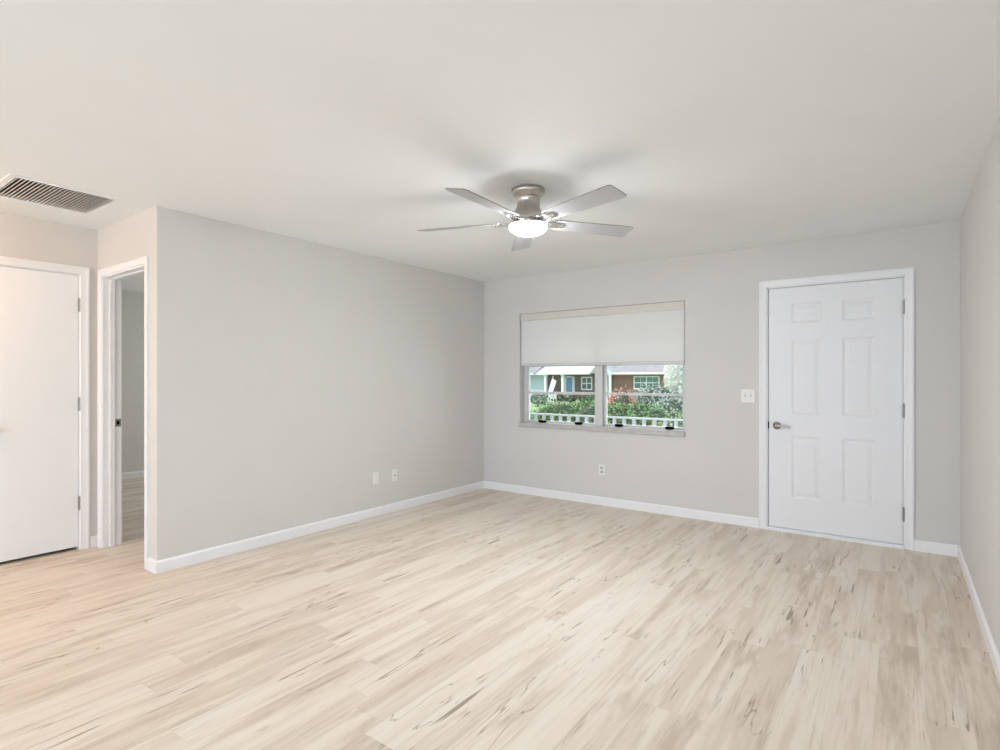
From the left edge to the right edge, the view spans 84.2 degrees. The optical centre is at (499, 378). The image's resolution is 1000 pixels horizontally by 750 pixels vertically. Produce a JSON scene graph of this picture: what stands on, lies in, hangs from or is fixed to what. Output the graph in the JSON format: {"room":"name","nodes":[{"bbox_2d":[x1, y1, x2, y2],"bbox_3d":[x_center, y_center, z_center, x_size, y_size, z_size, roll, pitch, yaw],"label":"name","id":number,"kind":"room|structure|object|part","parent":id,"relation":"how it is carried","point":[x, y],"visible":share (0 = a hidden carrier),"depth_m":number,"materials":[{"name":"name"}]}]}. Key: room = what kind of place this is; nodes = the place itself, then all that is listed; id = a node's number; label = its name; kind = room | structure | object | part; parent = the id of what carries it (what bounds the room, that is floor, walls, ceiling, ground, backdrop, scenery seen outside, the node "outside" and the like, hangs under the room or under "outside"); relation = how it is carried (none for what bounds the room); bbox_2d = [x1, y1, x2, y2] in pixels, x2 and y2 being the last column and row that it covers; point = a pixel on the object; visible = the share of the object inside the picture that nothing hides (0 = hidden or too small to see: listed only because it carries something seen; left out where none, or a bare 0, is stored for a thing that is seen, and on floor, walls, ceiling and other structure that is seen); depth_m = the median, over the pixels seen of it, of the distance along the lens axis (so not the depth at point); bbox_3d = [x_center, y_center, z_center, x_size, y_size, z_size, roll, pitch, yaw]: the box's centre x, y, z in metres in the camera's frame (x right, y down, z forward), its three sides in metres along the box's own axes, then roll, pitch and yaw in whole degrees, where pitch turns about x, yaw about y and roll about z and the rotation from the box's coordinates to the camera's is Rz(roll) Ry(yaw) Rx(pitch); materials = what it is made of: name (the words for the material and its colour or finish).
{"room":"empty living room","nodes":[
{"label":"empty living room","id":0,"kind":"room"},
{"bbox_2d":[0,212,97,535],"bbox_3d":[-5.577,0.070,0.976,0.120,2.440,8.240,0,0,36],"label":"wall","id":1,"kind":"structure","parent":0,"point":[21,237],"depth_m":4.15,"materials":[{"name":"beige paint"}]},
{"bbox_2d":[0,256,89,561],"bbox_3d":[-3.369,0.221,3.971,0.184,2.138,0.685,0,0,36],"label":"door","id":2,"kind":"structure","parent":1,"relation":"in","point":[45,306],"depth_m":4.01,"materials":[{"name":"white paint"}]},
{"bbox_2d":[90,535,96,547],"bbox_3d":[-3.123,1.248,4.253,0.013,0.083,0.052,0,0,36],"label":"baseboard","id":3,"kind":"structure","parent":1,"relation":"attached to","point":[93,539],"depth_m":4.25,"materials":[{"name":"white paint"}]},
{"bbox_2d":[122,290,143,472],"bbox_3d":[-7.053,0.070,4.241,0.200,2.440,11.800,0,0,36],"label":"wall","id":4,"kind":"structure","parent":0,"point":[132,301],"depth_m":7.20,"materials":[{"name":"beige paint"}]},
{"bbox_2d":[122,470,143,479],"bbox_3d":[-4.514,1.248,7.567,0.013,0.083,3.435,0,0,36],"label":"baseboard","id":5,"kind":"structure","parent":4,"relation":"attached to","point":[135,474],"depth_m":7.20,"materials":[{"name":"white paint"}]},
{"bbox_2d":[98,206,176,573],"bbox_3d":[-3.906,0.070,4.921,4.100,2.440,0.138,0,0,36],"label":"wall","id":6,"kind":"structure","parent":0,"point":[152,232],"depth_m":3.73,"materials":[{"name":"beige paint"}]},
{"bbox_2d":[97,256,148,569],"bbox_3d":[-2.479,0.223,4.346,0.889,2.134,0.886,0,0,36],"label":"door frame","id":7,"kind":"structure","parent":6,"relation":"in","point":[109,279],"depth_m":4.24,"materials":[{"name":"white paint"}]},
{"bbox_3d":[-2.972,0.340,4.304,0.004,0.060,0.037,0,0,36],"label":"strike plate","id":8,"kind":"part","parent":7,"relation":"part of","materials":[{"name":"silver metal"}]},
{"bbox_3d":[-2.651,0.223,4.109,0.889,2.134,0.018,0,0,36],"label":"casing","id":9,"kind":"part","parent":7,"relation":"part of","materials":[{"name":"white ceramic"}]},
{"bbox_2d":[177,211,483,555],"bbox_3d":[-1.247,0.070,5.202,0.120,2.440,3.435,0,0,36],"label":"wall","id":10,"kind":"structure","parent":0,"point":[307,370],"depth_m":4.61,"materials":[{"name":"beige paint"}]},
{"bbox_2d":[155,481,483,573],"bbox_3d":[-1.233,1.248,5.107,0.013,0.083,3.573,0,0,36],"label":"baseboard","id":11,"kind":"structure","parent":10,"relation":"attached to","point":[191,558],"depth_m":4.51,"materials":[{"name":"white paint"}]},
{"bbox_2d":[373,472,378,484],"bbox_3d":[-1.169,0.932,5.200,0.008,0.115,0.070,0,0,36],"label":"plate","id":12,"kind":"object","parent":10,"relation":"attached to","point":[375,474],"visible":1,"depth_m":5.20,"materials":[{"name":"white plastic"}]},
{"bbox_2d":[391,469,396,481],"bbox_3d":[-1.027,0.939,5.389,0.016,0.115,0.070,0,0,36],"label":"cable plate","id":13,"kind":"object","parent":10,"relation":"attached to","point":[393,472],"visible":1,"depth_m":5.39,"materials":[{"name":"white plastic"}]},
{"bbox_2d":[0,0,999,291],"bbox_3d":[-3.549,-1.400,1.705,8.850,0.500,12.200,0,0,36],"label":"ceiling","id":14,"kind":"structure","parent":0,"point":[722,125],"depth_m":2.43,"materials":[{"name":"white paint"}]},
{"bbox_2d":[0,173,123,215],"bbox_3d":[-2.803,-1.147,3.484,0.562,0.006,0.565,0,0,36],"label":"ceiling vent","id":15,"kind":"object","parent":14,"relation":"in","point":[9,177],"visible":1,"depth_m":3.48,"materials":[{"name":"white metal"}]},
{"bbox_2d":[418,184,633,250],"bbox_3d":[0.147,-1.010,3.317,1.380,0.280,1.324,0,0,36],"label":"ceiling fan","id":16,"kind":"object","parent":14,"relation":"hanging from","point":[527,218],"visible":1,"depth_m":3.28,"materials":[{"name":"silver metal"}]},
{"bbox_3d":[-0.247,-0.954,3.481,0.543,0.036,0.138,0,0,16],"label":"blade","id":17,"kind":"part","parent":16,"relation":"part of","materials":[{"name":"silver metal"}]},
{"bbox_3d":[-0.071,-0.954,2.994,0.138,0.036,0.545,0,0,36],"label":"blade","id":18,"kind":"part","parent":16,"relation":"part of","materials":[{"name":"silver metal"}]},
{"bbox_3d":[0.160,-0.954,3.794,0.138,0.036,0.543,0,0,-2],"label":"blade","id":19,"kind":"part","parent":16,"relation":"part of","materials":[{"name":"silver metal"}]},
{"bbox_3d":[0.437,-0.954,3.011,0.138,0.036,0.543,0,0,-37],"label":"blade","id":20,"kind":"part","parent":16,"relation":"part of","materials":[{"name":"silver metal"}]},
{"bbox_3d":[0.583,-0.954,3.503,0.543,0.036,0.138,0,0,-20],"label":"blade","id":21,"kind":"part","parent":16,"relation":"part of","materials":[{"name":"silver metal"}]},
{"bbox_2d":[0,477,999,749],"bbox_3d":[-3.549,1.350,1.705,8.850,0.120,12.200,0,0,36],"label":"floor","id":22,"kind":"structure","parent":0,"point":[481,619],"depth_m":2.68,"materials":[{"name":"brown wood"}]},
{"bbox_2d":[484,220,959,545],"bbox_3d":[-0.031,0.070,6.565,8.850,2.440,0.200,0,0,36],"label":"wall","id":23,"kind":"structure","parent":0,"point":[714,467],"depth_m":5.01,"materials":[{"name":"beige paint"}]},
{"bbox_2d":[518,310,684,436],"bbox_3d":[1.012,-0.099,5.764,1.868,1.273,0.165,0,0,36],"label":"window","id":24,"kind":"structure","parent":23,"relation":"in","point":[600,424],"depth_m":5.75,"materials":[{"name":"white plastic"}]},
{"bbox_3d":[0.672,-0.114,6.081,0.873,1.183,0.042,0,0,36],"label":"sash","id":25,"kind":"part","parent":24,"relation":"part of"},
{"bbox_3d":[1.012,0.512,5.764,1.868,0.052,0.165,0,0,36],"label":"sill","id":26,"kind":"part","parent":24,"relation":"part of","materials":[{"name":"grey stone"}]},
{"bbox_2d":[520,301,684,365],"bbox_3d":[0.997,-0.438,5.743,1.848,0.591,0.066,0,0,36],"label":"roller shade","id":27,"kind":"object","parent":24,"relation":"attached to","point":[653,333],"visible":0.94,"depth_m":5.65,"materials":[{"name":"white fabric"}]},
{"bbox_3d":[0.985,-0.157,5.727,1.840,0.030,0.018,0,0,36],"label":"rail","id":28,"kind":"part","parent":27,"relation":"part of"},
{"bbox_3d":[1.046,-0.122,5.811,1.860,1.225,0.050,0,0,36],"label":"frame","id":29,"kind":"part","parent":24,"relation":"part of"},
{"bbox_3d":[1.434,-0.114,5.530,0.838,1.183,0.042,0,0,36],"label":"sash","id":30,"kind":"part","parent":24,"relation":"part of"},
{"bbox_2d":[599,464,604,475],"bbox_3d":[1.042,0.930,5.660,0.070,0.115,0.010,0,0,36],"label":"wall outlet","id":31,"kind":"object","parent":23,"relation":"attached to","point":[601,466],"visible":1,"depth_m":5.65,"materials":[{"name":"white plastic"}]},
{"bbox_2d":[484,481,758,527],"bbox_3d":[1.029,1.248,5.667,2.995,0.083,0.013,0,0,36],"label":"baseboard","id":32,"kind":"structure","parent":23,"relation":"attached to","point":[626,504],"depth_m":5.46,"materials":[{"name":"white paint"}]},
{"bbox_2d":[741,389,754,402],"bbox_3d":[2.170,0.148,4.839,0.115,0.115,0.016,0,0,36],"label":"light switch","id":33,"kind":"object","parent":23,"relation":"attached to","point":[747,395],"visible":1,"depth_m":4.84,"materials":[{"name":"white plastic"}]},
{"bbox_2d":[759,267,913,550],"bbox_3d":[2.729,0.224,4.541,1.074,2.132,0.244,0,0,36],"label":"door","id":34,"kind":"structure","parent":23,"relation":"in","point":[836,351],"depth_m":4.45,"materials":[{"name":"white paint"}]},
{"bbox_3d":[2.352,0.397,4.704,0.066,0.066,0.046,0,0,36],"label":"handle","id":35,"kind":"part","parent":34,"relation":"part of","materials":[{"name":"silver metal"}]},
{"bbox_3d":[2.381,0.398,4.654,0.121,0.022,0.021,0,0,39],"label":"lever","id":36,"kind":"part","parent":34,"relation":"part of","materials":[{"name":"silver metal"}]},
{"bbox_2d":[914,539,957,556],"bbox_3d":[3.213,1.248,4.086,0.260,0.083,0.013,0,0,36],"label":"baseboard","id":37,"kind":"structure","parent":23,"relation":"attached to","point":[919,545],"depth_m":4.08,"materials":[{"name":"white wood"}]},
{"bbox_2d":[960,115,999,655],"bbox_3d":[-0.105,0.070,-0.912,0.200,2.440,12.000,0,0,36],"label":"wall","id":38,"kind":"structure","parent":0,"point":[980,218],"depth_m":2.94,"materials":[{"name":"beige paint"}]},
{"bbox_2d":[958,546,999,686],"bbox_3d":[-0.132,1.248,-0.768,0.013,0.083,11.800,0,0,36],"label":"baseboard","id":39,"kind":"structure","parent":38,"relation":"attached to","point":[993,653],"depth_m":2.83,"materials":[{"name":"white paint"}]},
{"label":"outside","id":40,"kind":"structure","parent":0,"visible":0},
{"bbox_2d":[530,401,635,412],"bbox_3d":[2.509,1.915,29.047,150.000,0.550,130.000,0,0,36],"label":"ground","id":41,"kind":"structure","parent":40,"point":[565,402],"depth_m":45.31,"materials":[{"name":"green plant"}]},
{"bbox_2d":[530,394,548,406],"bbox_3d":[2.756,1.462,39.965,1.704,1.143,1.262,0,0,36],"label":"bush","id":42,"kind":"object","parent":41,"relation":"on","point":[534,399],"visible":0.94,"depth_m":39.55,"materials":[{"name":"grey plant"}]},
{"bbox_2d":[546,394,556,402],"bbox_3d":[4.546,1.692,49.256,0.840,0.920,0.490,0,0,36],"label":"garden bench","id":43,"kind":"object","parent":41,"relation":"on","point":[554,397],"visible":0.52,"depth_m":49.21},
{"bbox_2d":[548,379,555,402],"bbox_3d":[3.168,0.880,33.488,0.620,2.154,0.068,0,0,36],"label":"flag","id":44,"kind":"object","parent":41,"relation":"on","point":[553,382],"visible":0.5,"depth_m":33.45,"materials":[{"name":"white fabric"}]},
{"bbox_2d":[547,390,563,402],"bbox_3d":[5.124,1.609,50.673,1.909,1.178,1.665,0,0,36],"label":"shrub","id":45,"kind":"object","parent":41,"relation":"on","point":[561,399],"visible":0.59,"depth_m":50.23,"materials":[{"name":"green plant"}]},
{"bbox_2d":[530,366,594,401],"bbox_3d":[6.282,-0.700,61.375,13.400,5.820,11.200,0,0,36],"label":"house","id":46,"kind":"structure","parent":41,"relation":"on","point":[568,378],"depth_m":56.18,"materials":[{"name":"brown brick"}]},
{"bbox_3d":[7.101,0.965,56.538,0.700,2.250,0.065,0,0,36],"label":"door","id":47,"kind":"part","parent":46,"relation":"part of","materials":[{"name":"blue paint"}]},
{"bbox_3d":[7.134,0.900,56.498,1.100,2.380,0.097,0,0,36],"label":"door trim","id":48,"kind":"part","parent":46,"relation":"part of","materials":[{"name":"white wood"}]},
{"bbox_3d":[8.693,0.440,55.411,1.000,1.100,0.024,0,0,36],"label":"pane","id":49,"kind":"part","parent":46,"relation":"part of","materials":[{"name":"clear glass"}]},
{"bbox_2d":[563,394,577,402],"bbox_3d":[6.398,1.695,49.656,1.722,0.970,1.758,0,0,-16],"label":"shrub","id":50,"kind":"object","parent":41,"relation":"on","point":[571,396],"visible":0.85,"depth_m":49.27,"materials":[{"name":"green plant"}]},
{"bbox_2d":[574,395,594,401],"bbox_3d":[7.503,1.640,48.842,2.094,1.078,1.726,0,0,36],"label":"shrub","id":51,"kind":"object","parent":41,"relation":"on","point":[580,397],"visible":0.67,"depth_m":48.32,"materials":[{"name":"green plant"}]},
{"bbox_2d":[607,386,638,408],"bbox_3d":[3.960,0.995,18.031,0.950,1.575,1.116,0,0,-27],"label":"shrub","id":52,"kind":"object","parent":41,"relation":"on","point":[623,399],"visible":0.4,"depth_m":17.77,"materials":[{"name":"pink plant"}]},
{"bbox_2d":[607,365,682,400],"bbox_3d":[16.224,-0.860,55.753,9.100,6.100,11.650,0,0,36],"label":"brick house","id":53,"kind":"structure","parent":41,"relation":"on","point":[632,377],"depth_m":52.43,"materials":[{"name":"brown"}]},
{"bbox_3d":[13.715,0.350,51.775,2.300,1.040,0.024,0,0,36],"label":"pane","id":54,"kind":"part","parent":53,"relation":"part of","materials":[{"name":"teal glass"}]},
{"bbox_2d":[632,381,676,408],"bbox_3d":[5.204,0.923,18.351,1.650,1.752,1.622,0,0,-11],"label":"round bush","id":55,"kind":"object","parent":41,"relation":"on","point":[646,400],"visible":0.23,"depth_m":18.03,"materials":[{"name":"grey plant"}]},
{"bbox_2d":[652,393,682,418],"bbox_3d":[5.305,1.105,16.953,1.311,1.355,1.292,0,0,-15],"label":"round bush","id":56,"kind":"object","parent":41,"relation":"on","point":[672,403],"visible":0.41,"depth_m":16.64,"materials":[{"name":"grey plant"}]},
{"bbox_2d":[663,365,682,399],"bbox_3d":[6.367,0.367,20.073,0.866,2.920,0.878,0,0,36],"label":"blossom tree","id":57,"kind":"object","parent":41,"relation":"on","point":[673,377],"visible":0.57,"depth_m":19.83,"materials":[{"name":"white plant"}]},
{"bbox_3d":[1.533,1.500,6.637,7.100,0.300,1.750,0,0,36],"label":"floor","id":58,"kind":"structure","parent":41,"relation":"on","visible":0},
{"bbox_2d":[530,413,682,426],"bbox_3d":[1.916,0.875,7.131,6.980,0.950,0.120,0,0,36],"label":"porch railing","id":59,"kind":"object","parent":58,"relation":"on","point":[643,419],"visible":0.1,"depth_m":7.39,"materials":[{"name":"white wood"}]},
{"bbox_3d":[1.899,0.512,7.143,6.900,0.024,0.090,0,0,36],"label":"rail","id":60,"kind":"part","parent":59,"relation":"part of","materials":[{"name":"white wood"}]},
{"bbox_3d":[2.345,1.654,9.635,10.500,0.058,4.040,0,0,36],"label":"mulch bed","id":61,"kind":"object","parent":41,"relation":"on","visible":0},
{"bbox_2d":[530,396,588,421],"bbox_3d":[1.350,1.016,11.647,1.896,1.346,1.113,0,0,36],"label":"shrub","id":62,"kind":"object","parent":61,"relation":"on","point":[558,408],"visible":0.23,"depth_m":11.42,"materials":[{"name":"green plant"}]},
{"bbox_2d":[564,395,616,423],"bbox_3d":[1.919,1.004,11.268,1.373,1.365,1.090,0,0,36],"label":"shrub","id":63,"kind":"object","parent":61,"relation":"on","point":[588,409],"visible":0.1,"depth_m":11.05,"materials":[{"name":"green plant"}]},
{"bbox_2d":[607,401,670,425],"bbox_3d":[2.624,1.056,10.772,1.528,1.267,1.113,0,0,36],"label":"shrub","id":64,"kind":"object","parent":61,"relation":"on","point":[647,412],"visible":0.23,"depth_m":10.56,"materials":[{"name":"green plant"}]},
{"bbox_2d":[648,409,682,427],"bbox_3d":[3.222,1.125,10.367,1.153,1.128,1.121,0,0,-3],"label":"shrub","id":65,"kind":"object","parent":61,"relation":"on","point":[660,423],"visible":0.06,"depth_m":10.15,"materials":[{"name":"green plant"}]}
]}

